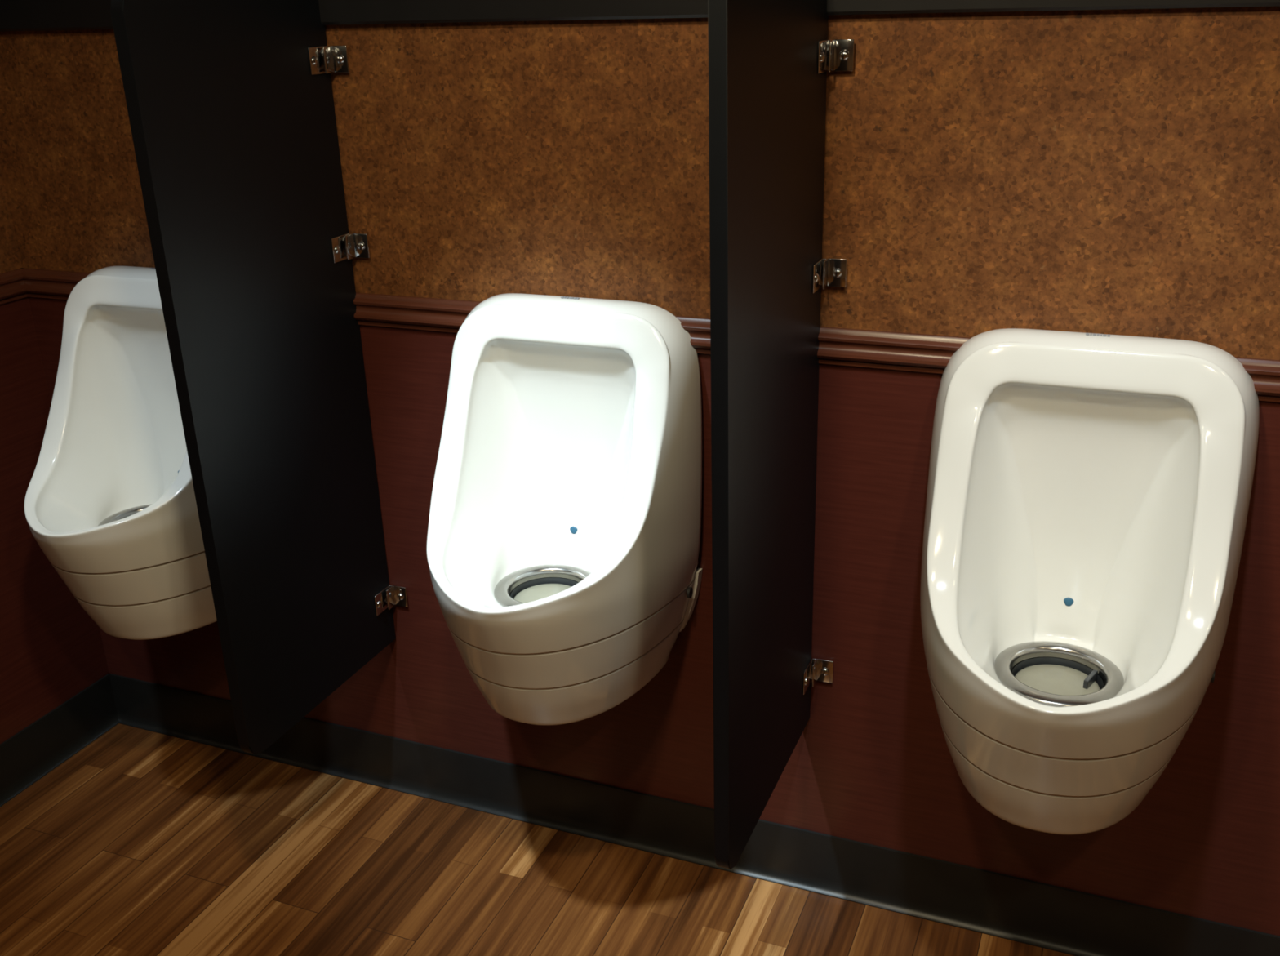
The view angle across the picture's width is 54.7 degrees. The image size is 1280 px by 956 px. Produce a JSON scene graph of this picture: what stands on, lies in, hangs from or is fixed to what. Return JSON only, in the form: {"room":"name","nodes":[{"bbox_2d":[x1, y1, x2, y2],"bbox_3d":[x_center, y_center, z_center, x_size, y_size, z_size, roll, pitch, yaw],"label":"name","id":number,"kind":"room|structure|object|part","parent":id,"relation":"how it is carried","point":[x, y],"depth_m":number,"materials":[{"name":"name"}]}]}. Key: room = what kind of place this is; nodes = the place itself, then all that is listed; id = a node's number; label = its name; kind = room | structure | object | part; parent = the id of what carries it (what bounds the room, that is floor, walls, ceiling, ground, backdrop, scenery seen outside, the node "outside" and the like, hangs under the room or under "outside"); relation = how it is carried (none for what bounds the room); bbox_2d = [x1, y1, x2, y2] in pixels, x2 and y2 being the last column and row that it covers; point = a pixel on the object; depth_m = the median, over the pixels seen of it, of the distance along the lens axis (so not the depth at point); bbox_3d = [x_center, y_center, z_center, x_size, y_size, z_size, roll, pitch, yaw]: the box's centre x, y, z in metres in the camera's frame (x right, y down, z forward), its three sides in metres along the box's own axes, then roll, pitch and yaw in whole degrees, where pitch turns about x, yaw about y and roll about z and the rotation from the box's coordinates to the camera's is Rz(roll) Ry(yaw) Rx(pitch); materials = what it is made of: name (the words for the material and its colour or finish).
{"room":"public restroom","nodes":[
{"label":"public restroom","id":0,"kind":"room"},
{"bbox_2d":[0,166,109,743],"bbox_3d":[-1.682,-0.028,1.066,0.104,2.150,2.700,7,23,21],"label":"wall","id":1,"kind":"structure","parent":0,"point":[51,650],"depth_m":2.32,"materials":[{"name":"red paint"}]},
{"bbox_2d":[0,267,27,305],"bbox_3d":[-1.606,0.102,1.145,0.019,0.052,2.600,7,23,21],"label":"trim","id":2,"kind":"structure","parent":1,"relation":"attached to","point":[12,285],"depth_m":2.22,"materials":[{"name":"brown wood"}]},
{"bbox_2d":[0,673,118,807],"bbox_3d":[-1.578,0.911,1.463,0.019,0.106,2.596,7,23,21],"label":"baseboard","id":3,"kind":"structure","parent":1,"relation":"attached to","point":[38,748],"depth_m":2.44,"materials":[{"name":"black plastic"}]},
{"bbox_2d":[0,723,1074,955],"bbox_3d":[-0.129,1.164,0.928,3.354,0.050,2.800,7,23,21],"label":"floor","id":4,"kind":"structure","parent":0,"point":[141,842],"depth_m":2.09,"materials":[{"name":"brown wood"}]},
{"bbox_2d":[0,6,1279,936],"bbox_3d":[0.351,-0.333,1.674,3.354,2.150,0.104,7,23,21],"label":"wall","id":5,"kind":"structure","parent":0,"point":[1100,171],"depth_m":1.77,"materials":[{"name":"brown paint"}]},
{"bbox_2d":[24,265,217,639],"bbox_3d":[-0.867,-0.025,2.075,0.401,0.590,0.351,7,23,21],"label":"urinal","id":6,"kind":"object","parent":5,"relation":"attached to","point":[110,503],"depth_m":2.12,"materials":[{"name":"ceramic"}]},
{"bbox_2d":[110,0,408,754],"bbox_3d":[-0.521,-0.147,1.841,0.054,1.092,0.400,7,23,21],"label":"partition","id":7,"kind":"object","parent":5,"relation":"attached to","point":[230,103],"depth_m":1.80,"materials":[{"name":"black laminate"}]},
{"bbox_2d":[426,293,702,724],"bbox_3d":[-0.152,0.064,1.795,0.401,0.590,0.351,7,23,21],"label":"urinal","id":8,"kind":"object","parent":5,"relation":"attached to","point":[563,538],"depth_m":1.82,"materials":[{"name":"ceramic"}]},
{"bbox_2d":[569,526,577,533],"bbox_3d":[-0.103,0.081,1.926,0.013,0.012,0.003,7,23,21],"label":"sticker","id":9,"kind":"object","parent":8,"relation":"attached to","point":[573,530],"depth_m":1.93,"materials":[{"name":"blue plastic"}]},
{"bbox_2d":[0,0,1279,31],"bbox_3d":[0.320,-0.627,1.501,3.154,0.121,0.016,7,23,21],"label":"trim","id":10,"kind":"structure","parent":5,"relation":"attached to","point":[15,15],"depth_m":1.69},
{"bbox_2d":[21,267,1279,403],"bbox_3d":[0.333,-0.171,1.681,3.154,0.052,0.019,7,23,21],"label":"trim","id":11,"kind":"structure","parent":5,"relation":"attached to","point":[846,347],"depth_m":1.71,"materials":[{"name":"brown wood"}]},
{"bbox_3d":[0.350,0.258,1.861,3.154,0.915,0.006,7,23,21],"label":"wainscot panel","id":12,"kind":"part","parent":5,"relation":"part of","materials":[{"name":"red paint"}]},
{"bbox_2d":[108,673,1279,955],"bbox_3d":[0.356,0.638,2.000,3.154,0.106,0.019,7,23,21],"label":"baseboard","id":13,"kind":"structure","parent":5,"relation":"attached to","point":[1060,919],"depth_m":2.09,"materials":[{"name":"black plastic"}]},
{"bbox_2d":[707,0,853,869],"bbox_3d":[0.182,-0.059,1.566,0.054,1.092,0.400,7,23,21],"label":"partition","id":14,"kind":"object","parent":5,"relation":"attached to","point":[770,61],"depth_m":1.50,"materials":[{"name":"black laminate"}]},
{"bbox_2d":[920,328,1259,834],"bbox_3d":[0.526,0.149,1.529,0.401,0.590,0.351,7,23,21],"label":"urinal","id":15,"kind":"object","parent":5,"relation":"attached to","point":[1088,495],"depth_m":1.56,"materials":[{"name":"ceramic"}]},
{"bbox_2d":[1063,597,1073,606],"bbox_3d":[0.575,0.166,1.661,0.013,0.012,0.003,7,23,21],"label":"sticker","id":16,"kind":"object","parent":15,"relation":"attached to","point":[1068,602],"depth_m":1.66,"materials":[{"name":"blue plastic"}]}
]}

